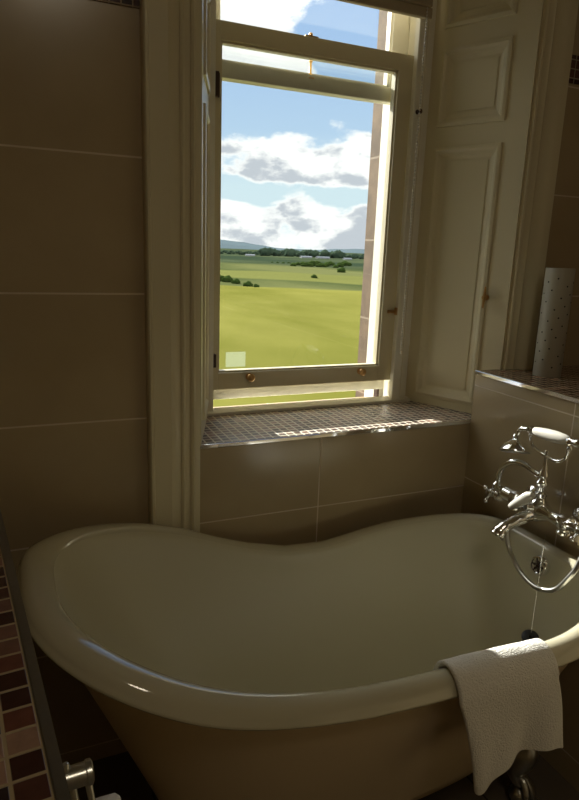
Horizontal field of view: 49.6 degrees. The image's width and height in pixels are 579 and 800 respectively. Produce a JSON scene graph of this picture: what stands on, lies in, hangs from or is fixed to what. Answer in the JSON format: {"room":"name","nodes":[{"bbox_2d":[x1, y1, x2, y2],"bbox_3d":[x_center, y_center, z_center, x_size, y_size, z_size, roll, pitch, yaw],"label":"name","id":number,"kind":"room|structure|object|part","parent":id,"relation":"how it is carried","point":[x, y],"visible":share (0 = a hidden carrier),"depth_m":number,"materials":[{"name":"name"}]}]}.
{"room":"bathroom","nodes":[
{"label":"bathroom","id":0,"kind":"room"},
{"bbox_2d":[0,0,578,764],"bbox_3d":[-0.577,-0.499,1.882,3.700,3.150,0.630,-4,15,-23],"label":"wall","id":1,"kind":"structure","parent":0,"point":[74,454],"depth_m":1.65,"materials":[{"name":"beige tile"}]},
{"bbox_2d":[94,0,139,8],"bbox_3d":[-1.192,-0.926,1.138,1.836,0.084,0.004,-4,15,-23],"label":"trim","id":2,"kind":"structure","parent":1,"relation":"attached to","point":[128,3],"depth_m":1.49,"materials":[{"name":"tile"}]},
{"bbox_2d":[139,0,200,531],"bbox_3d":[-0.304,-0.432,1.645,0.148,3.150,0.040,-4,15,-23],"label":"trim","id":3,"kind":"structure","parent":1,"relation":"attached to","point":[170,30],"depth_m":1.65,"materials":[{"name":"beige paint"}]},
{"bbox_2d":[200,0,470,448],"bbox_3d":[0.164,-0.822,2.078,1.120,1.920,0.538,-4,15,-23],"label":"window","id":4,"kind":"structure","parent":1,"relation":"in","point":[383,376],"depth_m":2.21,"materials":[{"name":"white paint"}]},
{"bbox_2d":[200,0,210,445],"bbox_3d":[-0.242,-0.803,1.775,0.027,1.846,0.339,1,14,-5],"label":"window shutter","id":5,"kind":"object","parent":4,"relation":"attached to","point":[205,4],"visible":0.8,"depth_m":1.79,"materials":[{"name":"beige paint"}]},
{"bbox_3d":[-0.257,-0.391,1.873,0.026,0.878,0.212,1,14,-5],"label":"panel","id":6,"kind":"part","parent":5,"relation":"part of","materials":[{"name":"beige paint"}]},
{"bbox_3d":[-0.234,-1.006,1.726,0.026,0.254,0.212,1,14,-5],"label":"panel","id":7,"kind":"part","parent":5,"relation":"part of","materials":[{"name":"beige paint"}]},
{"bbox_3d":[-0.137,-0.079,2.199,0.028,0.028,0.033,-4,15,-23],"label":"sash knob","id":8,"kind":"part","parent":4,"relation":"part of","materials":[{"name":"gold metal"}]},
{"bbox_3d":[0.164,0.062,2.217,1.120,0.012,0.364,-4,15,-23],"label":"mosaic sill","id":9,"kind":"part","parent":4,"relation":"part of","materials":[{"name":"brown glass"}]},
{"bbox_3d":[0.275,-0.107,2.377,0.028,0.028,0.033,-4,15,-23],"label":"sash knob","id":10,"kind":"part","parent":4,"relation":"part of","materials":[{"name":"gold metal"}]},
{"bbox_3d":[0.352,-0.052,2.531,0.011,0.115,0.024,-4,15,-23],"label":"weather bar post","id":11,"kind":"part","parent":4,"relation":"part of","materials":[{"name":"wood"}]},
{"bbox_2d":[337,0,432,353],"bbox_3d":[0.128,-0.928,2.054,0.741,1.594,0.031,-4,15,-23],"label":"window blind","id":12,"kind":"object","parent":4,"relation":"attached to","point":[421,9],"visible":1,"depth_m":2.08,"materials":[{"name":"beige fabric"}]},
{"bbox_3d":[0.441,-0.743,2.233,0.008,1.173,0.007,-4,15,-23],"label":"bead chain","id":13,"kind":"part","parent":12,"relation":"part of","materials":[{"name":"white ceramic"}]},
{"bbox_2d":[405,0,543,412],"bbox_3d":[0.619,-0.866,2.170,0.406,1.846,0.045,14,18,40],"label":"window shutter","id":14,"kind":"object","parent":4,"relation":"attached to","point":[485,52],"visible":0.94,"depth_m":2.19,"materials":[{"name":"beige paint"}]},
{"bbox_3d":[0.604,-0.443,2.282,0.255,0.906,0.026,14,18,40],"label":"panel","id":15,"kind":"part","parent":14,"relation":"part of","materials":[{"name":"beige paint"}]},
{"bbox_3d":[0.627,-1.071,2.131,0.255,0.254,0.026,14,18,40],"label":"panel","id":16,"kind":"part","parent":14,"relation":"part of","materials":[{"name":"beige paint"}]},
{"bbox_3d":[0.642,-1.475,2.034,0.255,0.450,0.026,14,18,40],"label":"panel","id":17,"kind":"part","parent":14,"relation":"part of","materials":[{"name":"beige paint"}]},
{"bbox_2d":[502,0,578,369],"bbox_3d":[0.842,-1.074,1.998,0.109,1.986,0.038,-4,15,-23],"label":"trim","id":18,"kind":"structure","parent":1,"relation":"attached to","point":[559,18],"depth_m":2.07,"materials":[{"name":"beige paint"}]},
{"bbox_2d":[569,54,578,84],"bbox_3d":[1.029,-1.090,2.097,0.316,0.084,0.004,-4,15,-23],"label":"trim","id":19,"kind":"structure","parent":1,"relation":"attached to","point":[574,70],"depth_m":2.06,"materials":[{"name":"tile"}]},
{"bbox_2d":[69,751,578,799],"bbox_3d":[0.186,1.547,0.442,3.700,0.100,4.730,-4,15,-23],"label":"floor","id":20,"kind":"structure","parent":0,"point":[119,774],"depth_m":1.87,"materials":[{"name":"brown tile"}]},
{"bbox_2d":[17,513,578,799],"bbox_3d":[0.117,0.741,1.652,1.488,0.898,0.772,-4,15,-23],"label":"bathtub","id":21,"kind":"object","parent":20,"relation":"on","point":[224,668],"visible":0.91,"depth_m":1.66,"materials":[{"name":"ceramic"}]},
{"bbox_2d":[433,638,562,795],"bbox_3d":[0.473,0.696,1.410,0.322,0.314,0.121,-4,15,-23],"label":"hand towel","id":22,"kind":"object","parent":21,"relation":"on","point":[510,698],"visible":0.98,"depth_m":1.36,"materials":[{"name":"white fabric"}]},
{"bbox_2d":[521,535,545,640],"bbox_3d":[0.691,0.533,1.751,0.047,0.335,0.047,-4,15,-23],"label":"plug","id":23,"kind":"object","parent":21,"relation":"hanging from","point":[527,634],"visible":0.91,"depth_m":1.78,"materials":[{"name":"black rubber"}]},
{"bbox_3d":[0.695,0.517,1.753,0.004,0.304,0.003,-4,15,-23],"label":"chain","id":24,"kind":"part","parent":23,"relation":"part of","materials":[{"name":"silver metal"}]},
{"bbox_2d":[532,558,542,572],"bbox_3d":[0.732,0.487,1.847,0.014,0.037,0.042,-4,15,-23],"label":"grille","id":25,"kind":"object","parent":21,"relation":"attached to","point":[536,562],"depth_m":1.85,"materials":[{"name":"silver metal"}]},
{"bbox_2d":[355,10,387,396],"bbox_3d":[0.898,-0.597,2.835,1.230,5.000,0.115,-4,15,-23],"label":"wall","id":26,"kind":"structure","parent":0,"point":[383,15],"depth_m":2.56,"materials":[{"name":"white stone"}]},
{"bbox_2d":[461,374,578,791],"bbox_3d":[1.673,0.905,0.649,0.533,1.158,4.000,-4,15,-23],"label":"wall","id":27,"kind":"structure","parent":0,"point":[499,408],"depth_m":1.97,"materials":[{"name":"beige tile"}]},
{"bbox_2d":[475,370,578,403],"bbox_3d":[1.448,0.358,0.407,0.008,0.014,3.999,-4,15,-23],"label":"trim","id":28,"kind":"structure","parent":27,"relation":"attached to","point":[502,379],"depth_m":1.95,"materials":[{"name":"silver metal"}]},
{"bbox_2d":[478,365,578,397],"bbox_3d":[1.695,0.339,0.513,0.530,0.006,4.000,-4,15,-23],"label":"trim","id":29,"kind":"structure","parent":27,"relation":"on","point":[568,383],"depth_m":2.07,"materials":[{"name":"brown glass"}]},
{"bbox_2d":[532,267,575,377],"bbox_3d":[0.882,-0.258,2.095,0.092,0.358,0.091,-4,15,-23],"label":"cylinder","id":30,"kind":"object","parent":29,"relation":"on","point":[558,285],"visible":1,"depth_m":2.06,"materials":[{"name":"white ceramic"}]},
{"bbox_2d":[483,433,578,541],"bbox_3d":[0.732,0.251,1.865,0.328,0.303,0.270,9,15,27],"label":"mixer tap","id":31,"kind":"object","parent":27,"relation":"attached to","point":[533,500],"visible":1,"depth_m":1.83,"materials":[{"name":"silver metal"}]},
{"bbox_3d":[0.665,0.306,2.028,0.064,0.064,0.058,-4,15,-23],"label":"cross handle","id":32,"kind":"part","parent":31,"relation":"part of","materials":[{"name":"silver metal"}]},
{"bbox_3d":[0.665,0.363,1.844,0.159,0.092,0.046,-2,14,-18],"label":"spout","id":33,"kind":"part","parent":31,"relation":"part of","materials":[{"name":"silver metal"}]},
{"bbox_3d":[0.686,0.299,1.855,0.035,0.075,0.078,-10,18,-41],"label":"lever handle","id":34,"kind":"part","parent":31,"relation":"part of","materials":[{"name":"white ceramic"}]},
{"bbox_3d":[0.707,0.316,1.851,0.025,0.025,0.024,0,14,-8],"label":"diverter stem","id":35,"kind":"part","parent":31,"relation":"part of","materials":[{"name":"silver metal"}]},
{"bbox_2d":[499,426,578,453],"bbox_3d":[0.731,0.139,1.819,0.094,0.120,0.292,-4,15,-23],"label":"shower","id":36,"kind":"object","parent":31,"relation":"on","point":[515,444],"visible":1,"depth_m":1.85,"materials":[{"name":"silver metal"}]},
{"bbox_3d":[0.689,0.159,1.917,0.086,0.032,0.084,-4,15,-23],"label":"spray plate","id":37,"kind":"part","parent":36,"relation":"part of","materials":[{"name":"silver metal"}]},
{"bbox_2d":[505,531,578,592],"bbox_3d":[0.721,0.312,1.731,0.146,0.395,0.297,-4,15,-23],"label":"shower hose","id":38,"kind":"object","parent":31,"relation":"attached to","point":[575,569],"visible":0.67,"depth_m":1.70,"materials":[{"name":"silver metal"}]},
{"bbox_3d":[0.793,0.357,1.740,0.064,0.064,0.058,-4,15,-23],"label":"cross handle","id":39,"kind":"part","parent":31,"relation":"part of","materials":[{"name":"silver metal"}]},
{"bbox_3d":[-0.822,0.895,0.310,1.630,1.158,2.600,-4,15,-23],"label":"wall","id":40,"kind":"structure","parent":0,"visible":0},
{"bbox_2d":[0,547,54,799],"bbox_3d":[-0.804,0.329,0.173,1.624,0.006,2.600,-4,15,-23],"label":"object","id":41,"kind":"structure","parent":40,"relation":"on","point":[24,773],"depth_m":0.51,"materials":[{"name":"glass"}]},
{"bbox_2d":[0,509,70,799],"bbox_3d":[-0.164,0.289,0.451,0.010,0.016,2.612,-5,15,-28],"label":"trim","id":42,"kind":"structure","parent":40,"relation":"attached to","point":[59,784],"depth_m":0.56,"materials":[{"name":"metal"}]},
{"bbox_2d":[63,758,95,799],"bbox_3d":[-0.235,0.442,0.676,0.061,0.111,0.054,-4,15,-23],"label":"paper holder","id":43,"kind":"object","parent":40,"relation":"attached to","point":[81,774],"visible":0.56,"depth_m":0.67,"materials":[{"name":"silver metal"}]},
{"bbox_3d":[-0.225,0.458,0.672,0.009,0.083,0.034,-9,18,-40],"label":"arm","id":44,"kind":"part","parent":43,"relation":"part of","materials":[{"name":"silver metal"}]},
{"bbox_3d":[-0.211,0.457,0.679,0.009,0.083,0.034,-9,18,-40],"label":"arm","id":45,"kind":"part","parent":43,"relation":"part of","materials":[{"name":"silver metal"}]},
{"bbox_2d":[95,793,120,799],"bbox_3d":[-0.210,0.495,0.714,0.042,0.078,0.077,-4,15,-23],"label":"paper roll","id":46,"kind":"object","parent":43,"relation":"hanging from","point":[113,796],"visible":1,"depth_m":0.72,"materials":[{"name":"white paper"}]},
{"label":"outside","id":47,"kind":"structure","parent":0,"visible":0},
{"bbox_2d":[213,248,363,406],"bbox_3d":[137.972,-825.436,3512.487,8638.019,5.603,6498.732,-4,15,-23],"label":"ground","id":48,"kind":"structure","parent":47,"point":[293,318],"depth_m":140.65,"materials":[{"name":"green plant"}]},
{"bbox_2d":[222,275,232,281],"bbox_3d":[-27.364,-53.584,276.859,4.919,3.192,5.275,-4,15,-22],"label":"bush","id":49,"kind":"object","parent":48,"relation":"on","point":[226,278],"visible":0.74,"depth_m":275.10,"materials":[{"name":"green plant"}]},
{"bbox_2d":[231,278,239,283],"bbox_3d":[-22.961,-50.945,268.601,3.935,2.554,4.220,-1,14,-12],"label":"bush","id":50,"kind":"object","parent":48,"relation":"on","point":[236,280],"visible":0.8,"depth_m":267.29,"materials":[{"name":"green plant"}]},
{"bbox_2d":[243,281,252,286],"bbox_3d":[-16.742,-46.967,253.509,4.220,2.554,3.935,0,14,-8],"label":"bush","id":51,"kind":"object","parent":48,"relation":"on","point":[248,283],"visible":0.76,"depth_m":252.20,"materials":[{"name":"green plant"}]},
{"bbox_2d":[259,247,270,255],"bbox_3d":[-47.520,-288.443,1218.417,24.579,16.645,23.107,-10,18,-41],"label":"tree","id":52,"kind":"object","parent":48,"relation":"on","point":[265,251],"visible":0.91,"depth_m":1211.00,"materials":[{"name":"green plant"}]},
{"bbox_2d":[272,250,280,255],"bbox_3d":[-24.705,-287.474,1226.692,18.143,13.069,19.299,8,15,23],"label":"tree","id":53,"kind":"object","parent":48,"relation":"on","point":[277,252],"visible":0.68,"depth_m":1219.76,"materials":[{"name":"green plant"}]},
{"bbox_2d":[284,249,294,256],"bbox_3d":[-0.485,-284.544,1215.017,20.368,14.672,21.665,10,16,31],"label":"tree","id":54,"kind":"object","parent":48,"relation":"on","point":[289,253],"visible":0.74,"depth_m":1208.79,"materials":[{"name":"green plant"}]},
{"bbox_2d":[296,251,305,256],"bbox_3d":[22.957,-283.874,1219.917,17.960,12.937,19.103,-4,15,-25],"label":"tree","id":55,"kind":"object","parent":48,"relation":"on","point":[300,253],"visible":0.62,"depth_m":1214.41,"materials":[{"name":"green plant"}]},
{"bbox_2d":[301,262,313,266],"bbox_3d":[16.272,-122.655,566.824,11.809,4.467,6.883,3,14,2],"label":"bush","id":56,"kind":"object","parent":48,"relation":"on","point":[305,264],"visible":0.98,"depth_m":564.75,"materials":[{"name":"green plant"}]},
{"bbox_2d":[308,251,316,256],"bbox_3d":[45.315,-285.261,1225.835,19.049,13.722,20.262,7,14,18],"label":"tree","id":57,"kind":"object","parent":48,"relation":"on","point":[313,253],"visible":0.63,"depth_m":1217.97,"materials":[{"name":"green plant"}]},
{"bbox_2d":[315,263,326,266],"bbox_3d":[29.007,-121.990,566.455,10.832,4.097,6.314,5,14,10],"label":"bush","id":58,"kind":"object","parent":48,"relation":"on","point":[319,264],"visible":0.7,"depth_m":564.48,"materials":[{"name":"green plant"}]},
{"bbox_2d":[316,256,329,258],"bbox_3d":[59.173,-252.634,1114.279,25.000,5.000,10.000,-4,15,-23],"label":"house","id":59,"kind":"structure","parent":48,"relation":"on","point":[320,257],"depth_m":1110.73,"materials":[{"name":"stone"}]},
{"bbox_2d":[319,249,331,257],"bbox_3d":[67.218,-280.515,1201.174,24.569,16.638,23.098,11,16,34],"label":"tree","id":60,"kind":"object","parent":48,"relation":"on","point":[325,252],"visible":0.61,"depth_m":1194.12,"materials":[{"name":"green plant"}]},
{"bbox_2d":[331,250,342,257],"bbox_3d":[91.775,-280.814,1208.048,24.162,16.363,22.716,5,14,10],"label":"tree","id":61,"kind":"object","parent":48,"relation":"on","point":[336,254],"visible":0.75,"depth_m":1200.26,"materials":[{"name":"green plant"}]},
{"bbox_2d":[337,267,345,272],"bbox_3d":[37.156,-93.216,449.085,6.395,4.150,6.857,7,14,19],"label":"bush","id":62,"kind":"object","parent":48,"relation":"on","point":[341,270],"visible":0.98,"depth_m":447.19,"materials":[{"name":"green plant"}]},
{"bbox_2d":[341,261,351,265],"bbox_3d":[55.837,-136.598,627.003,13.737,5.196,8.007,8,15,24],"label":"bush","id":63,"kind":"object","parent":48,"relation":"on","point":[345,263],"visible":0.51,"depth_m":623.75,"materials":[{"name":"green plant"}]},
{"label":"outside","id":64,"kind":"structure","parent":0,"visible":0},
{"bbox_2d":[220,240,364,253],"bbox_3d":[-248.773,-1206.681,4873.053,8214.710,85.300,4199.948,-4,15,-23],"label":"hills","id":65,"kind":"structure","parent":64,"point":[228,244],"depth_m":5417.40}
]}

